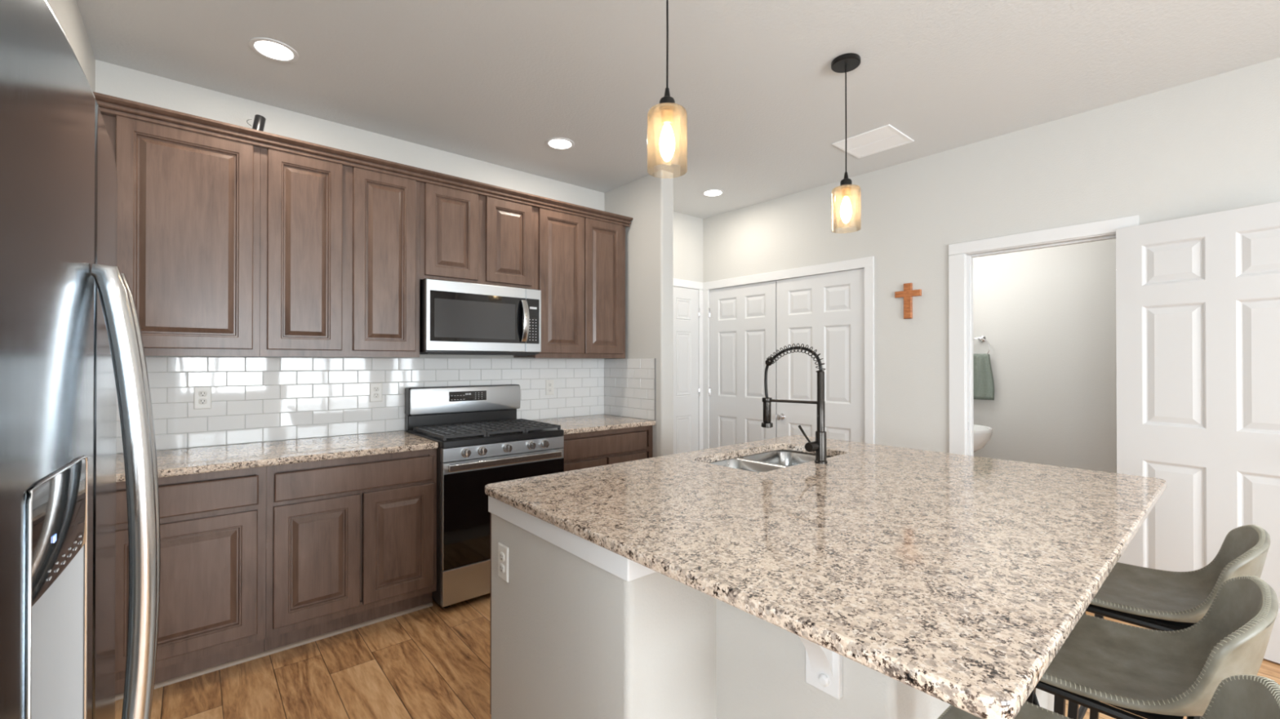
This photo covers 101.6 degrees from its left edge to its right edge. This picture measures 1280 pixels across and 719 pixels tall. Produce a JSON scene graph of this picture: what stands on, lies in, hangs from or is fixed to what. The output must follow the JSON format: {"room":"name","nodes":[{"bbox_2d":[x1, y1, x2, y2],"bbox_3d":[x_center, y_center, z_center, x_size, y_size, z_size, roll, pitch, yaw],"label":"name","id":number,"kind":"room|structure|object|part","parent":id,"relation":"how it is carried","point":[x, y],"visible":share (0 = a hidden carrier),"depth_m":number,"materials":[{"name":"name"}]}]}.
{"room":"kitchen","nodes":[
{"label":"kitchen","id":0,"kind":"room"},
{"bbox_2d":[46,0,95,92],"bbox_3d":[-0.534,-0.031,-0.464,0.725,2.743,7.191,0,0,-41],"label":"wall","id":1,"kind":"structure","parent":0,"point":[67,12],"depth_m":2.04,"materials":[{"name":"grey paint"}]},
{"bbox_2d":[95,59,702,453],"bbox_3d":[-0.962,-0.011,3.822,4.305,2.743,0.128,0,0,-41],"label":"wall","id":2,"kind":"structure","parent":0,"point":[254,399],"depth_m":3.02,"materials":[{"name":"white tile"}]},
{"bbox_2d":[102,113,260,356],"bbox_3d":[-2.181,-0.555,2.474,0.594,1.078,0.330,0,0,-41],"label":"upper cabinet","id":3,"kind":"object","parent":2,"relation":"attached to","point":[188,202],"visible":0.72,"depth_m":2.38,"materials":[{"name":"brown wood"}]},
{"bbox_2d":[246,114,266,131],"bbox_3d":[-1.903,-1.158,2.589,0.078,0.108,0.045,0,0,-41],"label":"mug","id":4,"kind":"object","parent":3,"relation":"on","point":[259,122],"visible":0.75,"depth_m":2.58,"materials":[{"name":"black metal"}]},
{"bbox_2d":[193,386,211,409],"bbox_3d":[-2.221,0.194,2.652,0.070,0.115,0.008,0,0,-41],"label":"wall outlet","id":5,"kind":"object","parent":2,"relation":"attached to","point":[202,394],"visible":1,"depth_m":2.65,"materials":[{"name":"white plastic"}]},
{"bbox_2d":[198,391,207,396],"bbox_3d":[-2.219,0.174,2.650,0.033,0.029,0.002,0,0,-41],"label":"receptacle","id":6,"kind":"object","parent":5,"relation":"attached to","point":[201,393],"depth_m":2.65,"materials":[{"name":"white plastic"}]},
{"bbox_2d":[198,398,207,404],"bbox_3d":[-2.219,0.213,2.650,0.033,0.029,0.002,0,0,-41],"label":"receptacle","id":7,"kind":"object","parent":5,"relation":"attached to","point":[201,401],"depth_m":2.65,"materials":[{"name":"white plastic"}]},
{"bbox_2d":[259,147,419,357],"bbox_3d":[-1.668,-0.552,2.914,0.756,1.078,0.330,0,0,-41],"label":"upper cabinet","id":8,"kind":"object","parent":2,"relation":"attached to","point":[340,244],"visible":0.95,"depth_m":2.75,"materials":[{"name":"brown wood"}]},
{"bbox_3d":[-1.710,-0.545,2.675,0.325,0.992,0.020,0,0,-41],"label":"door","id":9,"kind":"part","parent":8,"relation":"part of","materials":[{"name":"brown wood"}]},
{"bbox_3d":[-1.423,-0.544,2.921,0.324,0.992,0.020,0,0,-41],"label":"door","id":10,"kind":"part","parent":8,"relation":"part of","materials":[{"name":"brown wood"}]},
{"bbox_2d":[369,382,382,402],"bbox_3d":[-1.607,0.200,3.179,0.070,0.115,0.008,0,0,-41],"label":"wall outlet","id":11,"kind":"object","parent":2,"relation":"attached to","point":[375,388],"visible":1,"depth_m":3.17,"materials":[{"name":"white plastic"}]},
{"bbox_2d":[373,386,378,391],"bbox_3d":[-1.605,0.180,3.177,0.033,0.029,0.002,0,0,-41],"label":"receptacle","id":12,"kind":"object","parent":11,"relation":"attached to","point":[375,388],"depth_m":3.17,"materials":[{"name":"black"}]},
{"bbox_2d":[373,393,378,398],"bbox_3d":[-1.605,0.219,3.176,0.033,0.029,0.002,0,0,-41],"label":"receptacle","id":13,"kind":"object","parent":11,"relation":"attached to","point":[375,395],"depth_m":3.17,"materials":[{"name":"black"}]},
{"bbox_2d":[419,182,534,289],"bbox_3d":[-1.093,-0.779,3.408,0.755,0.620,0.330,0,0,-41],"label":"upper cabinet","id":14,"kind":"object","parent":2,"relation":"attached to","point":[465,237],"visible":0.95,"depth_m":3.25,"materials":[{"name":"brown wood"}]},
{"bbox_2d":[93,91,632,226],"bbox_3d":[-1.183,-1.068,3.107,2.929,0.065,0.052,0,0,-41],"label":"crown molding","id":15,"kind":"structure","parent":14,"relation":"attached to","point":[108,104],"depth_m":2.71,"materials":[{"name":"brown wood"}]},
{"bbox_3d":[-1.138,-0.766,3.166,0.320,0.541,0.020,0,0,-41],"label":"door","id":16,"kind":"part","parent":14,"relation":"part of","materials":[{"name":"brown wood"}]},
{"bbox_2d":[419,278,541,355],"bbox_3d":[-1.050,-0.246,3.361,0.746,0.442,0.451,0,0,-41],"label":"microwave","id":17,"kind":"object","parent":14,"relation":"attached to","point":[456,317],"visible":0.93,"depth_m":3.19,"materials":[{"name":"silver metal"}]},
{"bbox_3d":[-0.740,-0.249,3.366,0.036,0.268,0.056,0,0,-41],"label":"handle","id":18,"kind":"part","parent":17,"relation":"part of","materials":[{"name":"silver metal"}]},
{"bbox_3d":[-0.708,-0.255,3.448,0.112,0.412,0.022,0,0,-41],"label":"control panel","id":19,"kind":"part","parent":17,"relation":"part of","materials":[{"name":"silver metal"}]},
{"bbox_3d":[-0.852,-0.765,3.411,0.320,0.541,0.020,0,0,-41],"label":"door","id":20,"kind":"part","parent":14,"relation":"part of","materials":[{"name":"brown wood"}]},
{"bbox_2d":[545,379,554,395],"bbox_3d":[-0.684,0.211,3.970,0.070,0.115,0.008,0,0,-41],"label":"wall outlet","id":21,"kind":"object","parent":2,"relation":"attached to","point":[549,384],"visible":1,"depth_m":3.96,"materials":[{"name":"white plastic"}]},
{"bbox_2d":[513,207,625,358],"bbox_3d":[-0.507,-0.548,3.910,0.786,1.078,0.330,0,0,-41],"label":"upper cabinet","id":22,"kind":"object","parent":2,"relation":"attached to","point":[580,261],"visible":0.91,"depth_m":3.76,"materials":[{"name":"brown wood"}]},
{"bbox_3d":[-0.546,-0.540,3.672,0.368,0.992,0.020,0,0,-41],"label":"door","id":23,"kind":"part","parent":22,"relation":"part of","materials":[{"name":"brown wood"}]},
{"bbox_3d":[-0.269,-0.539,3.910,0.346,0.992,0.020,0,0,-41],"label":"door","id":24,"kind":"part","parent":22,"relation":"part of","materials":[{"name":"brown wood"}]},
{"bbox_2d":[673,286,699,453],"bbox_3d":[0.303,0.341,4.814,0.719,2.032,0.024,0,0,-41],"label":"door","id":25,"kind":"structure","parent":2,"relation":"in","point":[686,300],"depth_m":4.93,"materials":[{"name":"white paint"}]},
{"bbox_2d":[604,169,673,457],"bbox_3d":[-0.024,-0.009,4.094,0.135,2.743,0.696,0,0,-41],"label":"wall","id":26,"kind":"structure","parent":0,"point":[648,200],"depth_m":3.91,"materials":[{"name":"grey paint"}]},
{"bbox_2d":[76,0,1279,218],"bbox_3d":[1.534,-1.420,1.237,6.070,0.050,7.311,0,0,-41],"label":"ceiling","id":27,"kind":"structure","parent":0,"point":[762,99],"depth_m":2.47,"materials":[{"name":"white paint"}]},
{"bbox_2d":[248,37,298,62],"bbox_3d":[-1.641,-1.386,2.343,0.184,0.006,0.184,0,0,-41],"label":"recessed light","id":28,"kind":"object","parent":27,"relation":"in","point":[272,49],"visible":1,"depth_m":2.34,"materials":[{"name":"white paint"}]},
{"bbox_2d":[545,137,574,150],"bbox_3d":[-0.512,-1.381,3.346,0.184,0.006,0.184,0,0,-41],"label":"recessed light","id":29,"kind":"object","parent":27,"relation":"in","point":[556,143],"visible":1,"depth_m":3.34,"materials":[{"name":"white paint"}]},
{"bbox_2d":[647,0,687,177],"bbox_3d":[0.087,-0.998,1.680,0.129,0.788,0.129,0,0,-41],"label":"pendant light","id":30,"kind":"object","parent":27,"relation":"hanging from","point":[667,109],"visible":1,"depth_m":1.66,"materials":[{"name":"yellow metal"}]},
{"bbox_2d":[661,109,673,125],"bbox_3d":[0.087,-0.776,1.679,0.040,0.038,0.040,0,0,-41],"label":"socket","id":31,"kind":"object","parent":30,"relation":"attached to","point":[667,115],"depth_m":1.66,"materials":[{"name":"gold metal"}]},
{"bbox_3d":[0.087,-0.703,1.679,0.129,0.196,0.129,0,0,-41],"label":"lamp shade","id":32,"kind":"part","parent":30,"relation":"part of","materials":[{"name":"orange glass"}]},
{"bbox_3d":[0.088,-1.104,1.681,0.008,0.529,0.006,0,0,-41],"label":"cord","id":33,"kind":"part","parent":30,"relation":"part of","materials":[{"name":"black metal"}]},
{"bbox_3d":[0.087,-0.697,1.679,0.050,0.120,0.050,0,0,-41],"label":"bulb","id":34,"kind":"part","parent":30,"relation":"part of","materials":[{"name":"white glass"}]},
{"bbox_2d":[702,189,724,196],"bbox_3d":[0.604,-1.377,4.318,0.184,0.006,0.184,0,0,-41],"label":"recessed light","id":35,"kind":"object","parent":27,"relation":"in","point":[709,193],"visible":1,"depth_m":4.31,"materials":[{"name":"white paint"}]},
{"bbox_2d":[831,53,861,233],"bbox_3d":[0.957,-0.995,2.426,0.129,0.788,0.129,0,0,-41],"label":"pendant light","id":36,"kind":"object","parent":27,"relation":"hanging from","point":[845,63],"visible":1,"depth_m":2.41,"materials":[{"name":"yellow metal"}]},
{"bbox_3d":[0.957,-1.101,2.427,0.008,0.529,0.006,0,0,-41],"label":"cord","id":37,"kind":"part","parent":36,"relation":"part of","materials":[{"name":"black metal"}]},
{"bbox_2d":[840,172,852,198],"bbox_3d":[0.957,-0.812,2.425,0.051,0.116,0.051,0,0,-41],"label":"socket","id":38,"kind":"object","parent":36,"relation":"attached to","point":[846,190],"depth_m":2.41,"materials":[{"name":"black metal"}]},
{"bbox_3d":[0.957,-0.699,2.424,0.129,0.196,0.129,0,0,-41],"label":"lamp shade","id":39,"kind":"part","parent":36,"relation":"part of","materials":[{"name":"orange glass"}]},
{"bbox_3d":[0.957,-0.694,2.424,0.050,0.120,0.050,0,0,-41],"label":"bulb","id":40,"kind":"part","parent":36,"relation":"part of","materials":[{"name":"white glass"}]},
{"bbox_2d":[831,124,914,158],"bbox_3d":[1.482,-1.380,3.323,0.353,0.008,0.362,0,0,-41],"label":"ceiling vent","id":41,"kind":"object","parent":27,"relation":"in","point":[886,137],"visible":0.99,"depth_m":3.31,"materials":[{"name":"white metal"}]},
{"bbox_2d":[115,593,1279,718],"bbox_3d":[1.534,1.373,1.224,6.070,0.050,7.311,0,0,-41],"label":"floor","id":42,"kind":"structure","parent":0,"point":[433,662],"depth_m":2.21,"materials":[{"name":"brown wood"}]},
{"bbox_2d":[0,0,160,718],"bbox_3d":[-0.982,0.500,0.469,0.813,1.665,0.903,0,0,-41],"label":"refrigerator","id":43,"kind":"object","parent":42,"relation":"on","point":[71,341],"visible":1,"depth_m":0.54,"materials":[{"name":"grey metal"}]},
{"bbox_3d":[-0.582,0.469,0.473,0.080,1.602,0.390,0,0,-41],"label":"freezer door","id":44,"kind":"part","parent":43,"relation":"part of","materials":[{"name":"silver metal"}]},
{"bbox_3d":[-0.571,0.301,0.515,0.004,0.388,0.207,0,0,-38],"label":"dispenser frame","id":45,"kind":"part","parent":43,"relation":"part of","materials":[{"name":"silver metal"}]},
{"bbox_3d":[-0.590,0.160,0.500,0.053,0.101,0.207,0,0,-38],"label":"control glass","id":46,"kind":"part","parent":43,"relation":"part of","materials":[{"name":"black"}]},
{"bbox_3d":[-0.637,0.274,0.645,0.059,0.780,0.023,0,0,-41],"label":"handle","id":47,"kind":"part","parent":43,"relation":"part of","materials":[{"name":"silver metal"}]},
{"bbox_2d":[115,466,266,695],"bbox_3d":[-2.089,0.914,2.362,0.598,0.878,0.606,0,0,-41],"label":"base cabinet","id":48,"kind":"object","parent":42,"relation":"on","point":[212,606],"visible":0.59,"depth_m":2.20,"materials":[{"name":"brown wood"}]},
{"bbox_3d":[-1.876,0.939,2.158,0.477,0.547,0.020,0,0,-41],"label":"door","id":49,"kind":"part","parent":48,"relation":"part of","materials":[{"name":"brown wood"}]},
{"bbox_3d":[-1.875,0.577,2.161,0.480,0.128,0.020,0,0,-41],"label":"drawer","id":50,"kind":"part","parent":48,"relation":"part of","materials":[{"name":"brown wood"}]},
{"bbox_2d":[264,448,436,651],"bbox_3d":[-1.575,0.916,2.803,0.754,0.878,0.606,0,0,-41],"label":"base cabinet","id":51,"kind":"object","parent":42,"relation":"on","point":[351,541],"visible":0.94,"depth_m":2.54,"materials":[{"name":"brown wood"}]},
{"bbox_2d":[115,602,432,701],"bbox_3d":[-1.058,1.348,2.949,2.931,0.016,0.014,0,0,-41],"label":"trim","id":52,"kind":"structure","parent":51,"relation":"attached to","point":[120,696],"depth_m":2.42,"materials":[{"name":"brown"}]},
{"bbox_2d":[115,431,438,482],"bbox_3d":[-1.797,0.460,2.602,1.350,0.032,0.633,0,0,-41],"label":"countertop","id":53,"kind":"structure","parent":51,"relation":"on","point":[186,461],"depth_m":2.52,"materials":[{"name":"stone"}]},
{"bbox_3d":[-1.518,0.939,2.466,0.352,0.550,0.020,0,0,-41],"label":"door","id":54,"kind":"part","parent":51,"relation":"part of","materials":[{"name":"brown wood"}]},
{"bbox_3d":[-1.382,0.581,2.584,0.703,0.128,0.020,0,0,-41],"label":"drawer","id":55,"kind":"part","parent":51,"relation":"part of","materials":[{"name":"brown wood"}]},
{"bbox_3d":[-1.243,0.939,2.701,0.344,0.552,0.020,0,0,-41],"label":"door","id":56,"kind":"part","parent":51,"relation":"part of","materials":[{"name":"brown wood"}]},
{"bbox_2d":[404,384,564,608],"bbox_3d":[-0.962,0.766,3.253,0.760,1.182,0.713,0,0,-41],"label":"gas range","id":57,"kind":"object","parent":42,"relation":"on","point":[480,437],"visible":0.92,"depth_m":2.95,"materials":[{"name":"silver metal"}]},
{"bbox_3d":[-1.130,0.263,3.449,0.743,0.164,0.014,0,0,-41],"label":"backguard panel","id":58,"kind":"part","parent":57,"relation":"part of","materials":[{"name":"silver metal"}]},
{"bbox_3d":[-0.772,1.224,3.030,0.752,0.190,0.034,0,0,-41],"label":"storage drawer","id":59,"kind":"part","parent":57,"relation":"part of","materials":[{"name":"silver metal"}]},
{"bbox_3d":[-0.941,0.510,2.841,0.050,0.050,0.036,0,0,-41],"label":"knob","id":60,"kind":"part","parent":57,"relation":"part of","materials":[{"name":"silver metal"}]},
{"bbox_3d":[-0.870,0.510,2.902,0.050,0.050,0.036,0,0,-41],"label":"knob","id":61,"kind":"part","parent":57,"relation":"part of","materials":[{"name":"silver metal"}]},
{"bbox_2d":[407,428,564,448],"bbox_3d":[-0.956,0.456,3.247,0.760,0.034,0.602,0,0,-41],"label":"cooktop","id":62,"kind":"object","parent":57,"relation":"in","point":[515,437],"depth_m":3.01,"materials":[{"name":"black metal"}]},
{"bbox_3d":[-0.772,0.840,3.031,0.752,0.570,0.034,0,0,-41],"label":"oven door","id":63,"kind":"part","parent":57,"relation":"part of","materials":[{"name":"black glass"}]},
{"bbox_3d":[-0.773,0.513,3.033,0.754,0.076,0.035,0,0,-41],"label":"control panel","id":64,"kind":"part","parent":57,"relation":"part of","materials":[{"name":"silver metal"}]},
{"bbox_3d":[-0.760,0.868,3.017,0.748,0.508,0.003,0,0,-41],"label":"oven glass","id":65,"kind":"part","parent":57,"relation":"part of","materials":[{"name":"black glass"}]},
{"bbox_3d":[-0.756,0.578,2.992,0.694,0.037,0.048,0,0,-41],"label":"oven handle","id":66,"kind":"part","parent":57,"relation":"part of","materials":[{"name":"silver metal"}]},
{"bbox_3d":[-0.755,0.511,3.001,0.050,0.050,0.036,0,0,-41],"label":"knob","id":67,"kind":"part","parent":57,"relation":"part of","materials":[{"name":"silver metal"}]},
{"bbox_3d":[-0.639,0.511,3.100,0.050,0.050,0.036,0,0,-41],"label":"knob","id":68,"kind":"part","parent":57,"relation":"part of","materials":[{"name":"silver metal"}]},
{"bbox_3d":[-0.570,0.511,3.160,0.050,0.050,0.036,0,0,-41],"label":"knob","id":69,"kind":"part","parent":57,"relation":"part of","materials":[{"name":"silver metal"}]},
{"bbox_2d":[562,425,652,471],"bbox_3d":[-0.400,0.921,3.810,0.813,0.878,0.606,0,0,-41],"label":"base cabinet","id":70,"kind":"object","parent":42,"relation":"on","point":[581,451],"visible":0.24,"depth_m":3.57,"materials":[{"name":"brown wood"}]},
{"bbox_3d":[-0.364,0.945,3.454,0.350,0.548,0.020,0,0,-41],"label":"door","id":71,"kind":"part","parent":70,"relation":"part of","materials":[{"name":"brown wood"}]},
{"bbox_2d":[533,414,655,435],"bbox_3d":[-0.396,0.466,3.803,0.804,0.032,0.633,0,0,-41],"label":"countertop","id":72,"kind":"structure","parent":70,"relation":"on","point":[578,424],"depth_m":3.73,"materials":[{"name":"stone"}]},
{"bbox_3d":[-0.227,0.587,3.574,0.713,0.130,0.020,0,0,-41],"label":"drawer","id":73,"kind":"part","parent":70,"relation":"part of","materials":[{"name":"brown wood"}]},
{"bbox_3d":[-0.088,0.946,3.691,0.348,0.548,0.020,0,0,-41],"label":"door","id":74,"kind":"part","parent":70,"relation":"part of","materials":[{"name":"brown wood"}]},
{"bbox_2d":[488,457,1053,718],"bbox_3d":[0.596,0.911,1.979,1.913,0.879,1.262,0,0,-41],"label":"kitchen island","id":75,"kind":"object","parent":42,"relation":"on","point":[580,628],"visible":0.35,"depth_m":1.38,"materials":[{"name":"grey paint"}]},
{"bbox_2d":[497,542,508,582],"bbox_3d":[-0.462,0.683,1.757,0.008,0.115,0.070,0,0,-41],"label":"wall outlet","id":76,"kind":"object","parent":75,"relation":"attached to","point":[503,551],"visible":1,"depth_m":1.75,"materials":[{"name":"white plastic"}]},
{"bbox_2d":[499,551,504,561],"bbox_3d":[-0.464,0.663,1.755,0.002,0.029,0.033,0,0,-41],"label":"receptacle","id":77,"kind":"object","parent":76,"relation":"attached to","point":[501,553],"depth_m":1.75,"materials":[{"name":"white plastic"}]},
{"bbox_2d":[499,563,504,573],"bbox_3d":[-0.464,0.702,1.755,0.002,0.029,0.033,0,0,-41],"label":"receptacle","id":78,"kind":"object","parent":76,"relation":"attached to","point":[501,565],"depth_m":1.75,"materials":[{"name":"white plastic"}]},
{"bbox_3d":[-0.155,0.501,1.642,0.330,0.062,0.774,0,0,-41],"label":"apron trim","id":79,"kind":"part","parent":75,"relation":"part of","materials":[{"name":"white paint"}]},
{"bbox_3d":[0.320,0.599,1.116,0.253,0.258,0.054,0,0,-41],"label":"corbel arm","id":80,"kind":"part","parent":75,"relation":"part of","materials":[{"name":"white paint"}]},
{"bbox_2d":[484,435,1166,718],"bbox_3d":[0.690,0.455,1.873,1.948,0.032,1.557,0,0,-41],"label":"island countertop","id":81,"kind":"structure","parent":75,"relation":"on","point":[957,580],"depth_m":1.27,"materials":[{"name":"stone"}]},
{"bbox_2d":[708,449,832,471],"bbox_3d":[0.608,0.576,2.396,0.789,0.204,0.426,0,0,-41],"label":"sink","id":82,"kind":"object","parent":81,"relation":"in","point":[767,461],"visible":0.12,"depth_m":2.65,"materials":[{"name":"silver metal"}]},
{"bbox_3d":[0.448,0.575,2.259,0.369,0.203,0.426,0,0,-41],"label":"bowl","id":83,"kind":"part","parent":82,"relation":"part of","materials":[{"name":"silver metal"}]},
{"bbox_3d":[0.749,0.577,2.517,0.417,0.203,0.426,0,0,-41],"label":"bowl","id":84,"kind":"part","parent":82,"relation":"part of","materials":[{"name":"silver metal"}]},
{"bbox_2d":[760,343,827,463],"bbox_3d":[0.663,0.184,2.317,0.103,0.512,0.328,0,0,-41],"label":"kitchen faucet","id":85,"kind":"object","parent":81,"relation":"on","point":[819,446],"visible":1,"depth_m":2.23,"materials":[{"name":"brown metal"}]},
{"bbox_3d":[0.670,0.188,2.347,0.045,0.020,0.282,0,0,-41],"label":"holder arm","id":86,"kind":"part","parent":85,"relation":"part of","materials":[{"name":"brown metal"}]},
{"bbox_3d":[0.702,0.319,2.225,0.011,0.074,0.062,0,0,-41],"label":"lever","id":87,"kind":"part","parent":85,"relation":"part of","materials":[{"name":"brown metal"}]},
{"bbox_2d":[814,431,827,463],"bbox_3d":[0.772,0.373,2.228,0.053,0.134,0.053,0,0,-41],"label":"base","id":88,"kind":"object","parent":85,"relation":"attached to","point":[820,436],"depth_m":2.21,"materials":[{"name":"black metal"}]},
{"bbox_2d":[973,424,992,452],"bbox_3d":[2.399,0.935,4.050,0.510,0.852,0.564,0,0,-41],"label":"pedestal sink","id":89,"kind":"object","parent":42,"relation":"on","point":[982,434],"visible":0.2,"depth_m":3.82,"materials":[{"name":"white ceramic"}]},
{"bbox_2d":[937,674,1279,718],"bbox_3d":[0.692,0.906,0.825,0.438,0.878,0.453,0,0,-41],"label":"bar stool","id":90,"kind":"object","parent":42,"relation":"on","point":[1240,696],"visible":0.69,"depth_m":0.82,"materials":[{"name":"grey leather"}]},
{"bbox_2d":[1026,575,1278,718],"bbox_3d":[1.109,0.908,1.198,0.438,0.878,0.453,0,0,-41],"label":"bar stool","id":91,"kind":"object","parent":42,"relation":"on","point":[1147,673],"visible":0.66,"depth_m":1.16,"materials":[{"name":"grey leather"}]},
{"bbox_3d":[0.869,1.042,1.194,0.079,0.611,0.029,0,0,-4],"label":"leg","id":92,"kind":"part","parent":91,"relation":"part of","materials":[{"name":"black metal"}]},
{"bbox_3d":[1.149,1.043,1.435,0.029,0.611,0.079,0,0,13],"label":"leg","id":93,"kind":"part","parent":91,"relation":"part of","materials":[{"name":"black metal"}]},
{"bbox_3d":[1.102,0.736,1.208,0.352,0.022,0.277,0,0,-41],"label":"seat frame","id":94,"kind":"part","parent":91,"relation":"part of","materials":[{"name":"black metal"}]},
{"bbox_2d":[1067,524,1271,718],"bbox_3d":[1.535,0.910,1.563,0.438,0.878,0.453,0,0,-41],"label":"bar stool","id":95,"kind":"object","parent":42,"relation":"on","point":[1154,599],"visible":0.56,"depth_m":1.54,"materials":[{"name":"grey leather"}]},
{"bbox_3d":[1.294,1.043,1.559,0.079,0.611,0.029,0,0,-4],"label":"leg","id":96,"kind":"part","parent":95,"relation":"part of","materials":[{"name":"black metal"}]},
{"bbox_3d":[1.575,1.044,1.800,0.029,0.611,0.079,0,0,13],"label":"leg","id":97,"kind":"part","parent":95,"relation":"part of","materials":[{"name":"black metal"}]},
{"bbox_3d":[1.527,0.738,1.573,0.352,0.022,0.277,0,0,-41],"label":"seat frame","id":98,"kind":"part","parent":95,"relation":"part of","materials":[{"name":"black metal"}]},
{"bbox_2d":[702,57,1279,453],"bbox_3d":[2.965,-0.017,2.457,0.120,2.743,7.071,0,0,-41],"label":"wall","id":99,"kind":"structure","parent":0,"point":[1211,144],"depth_m":3.32,"materials":[{"name":"grey paint"}]},
{"bbox_2d":[708,280,776,448],"bbox_3d":[0.922,0.341,4.768,0.048,2.032,0.762,0,0,-41],"label":"door","id":100,"kind":"structure","parent":99,"relation":"in","point":[743,318],"depth_m":4.75,"materials":[{"name":"white paint"}]},
{"bbox_2d":[673,256,874,450],"bbox_3d":[0.886,0.305,4.219,0.980,2.116,1.688,0,0,-41],"label":"door frame","id":101,"kind":"structure","parent":99,"relation":"attached to","point":[866,263],"depth_m":4.38,"materials":[{"name":"white paint"}]},
{"bbox_2d":[775,268,864,443],"bbox_3d":[1.413,0.338,4.153,0.103,2.032,0.792,0,0,-41],"label":"door","id":102,"kind":"structure","parent":99,"relation":"in","point":[824,313],"depth_m":4.13,"materials":[{"name":"white paint"}]},
{"bbox_3d":[1.180,0.483,4.398,0.068,0.060,0.060,0,0,-41],"label":"knob","id":103,"kind":"part","parent":102,"relation":"part of","materials":[{"name":"silver metal"}]},
{"bbox_2d":[894,283,921,319],"bbox_3d":[1.864,-0.407,3.633,0.021,0.247,0.172,0,0,-41],"label":"wall cross","id":104,"kind":"object","parent":99,"relation":"attached to","point":[908,293],"visible":1,"depth_m":3.62,"materials":[{"name":"brown wood"}]},
{"bbox_2d":[948,214,1139,456],"bbox_3d":[2.378,0.299,3.129,0.141,2.116,0.911,0,0,-41],"label":"door frame","id":105,"kind":"structure","parent":99,"relation":"attached to","point":[961,255],"depth_m":3.37,"materials":[{"name":"white paint"}]},
{"bbox_2d":[1115,201,1279,663],"bbox_3d":[2.726,0.324,2.460,0.108,2.045,0.770,0,0,-31],"label":"door","id":106,"kind":"structure","parent":99,"relation":"in","point":[1197,297],"depth_m":2.52,"materials":[{"name":"white paint"}]},
{"bbox_2d":[973,238,1116,473],"bbox_3d":[2.972,-0.013,3.339,1.040,2.743,2.560,0,0,-41],"label":"wall","id":107,"kind":"structure","parent":0,"point":[1046,317],"depth_m":3.89,"materials":[{"name":"grey paint"}]},
{"bbox_2d":[973,335,990,354],"bbox_3d":[2.734,-0.102,4.213,0.064,0.184,0.164,0,0,-41],"label":"towel ring","id":108,"kind":"object","parent":107,"relation":"attached to","point":[981,339],"visible":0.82,"depth_m":4.18,"materials":[{"name":"silver metal"}]},
{"bbox_3d":[2.743,-0.168,4.204,0.064,0.054,0.054,0,0,-41],"label":"post","id":109,"kind":"part","parent":108,"relation":"part of","materials":[{"name":"silver metal"}]},
{"bbox_2d":[973,353,994,399],"bbox_3d":[2.720,0.138,4.201,0.052,0.368,0.218,0,0,-41],"label":"hand towel","id":110,"kind":"object","parent":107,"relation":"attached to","point":[983,378],"visible":0.74,"depth_m":4.16,"materials":[{"name":"green fabric"}]}
]}

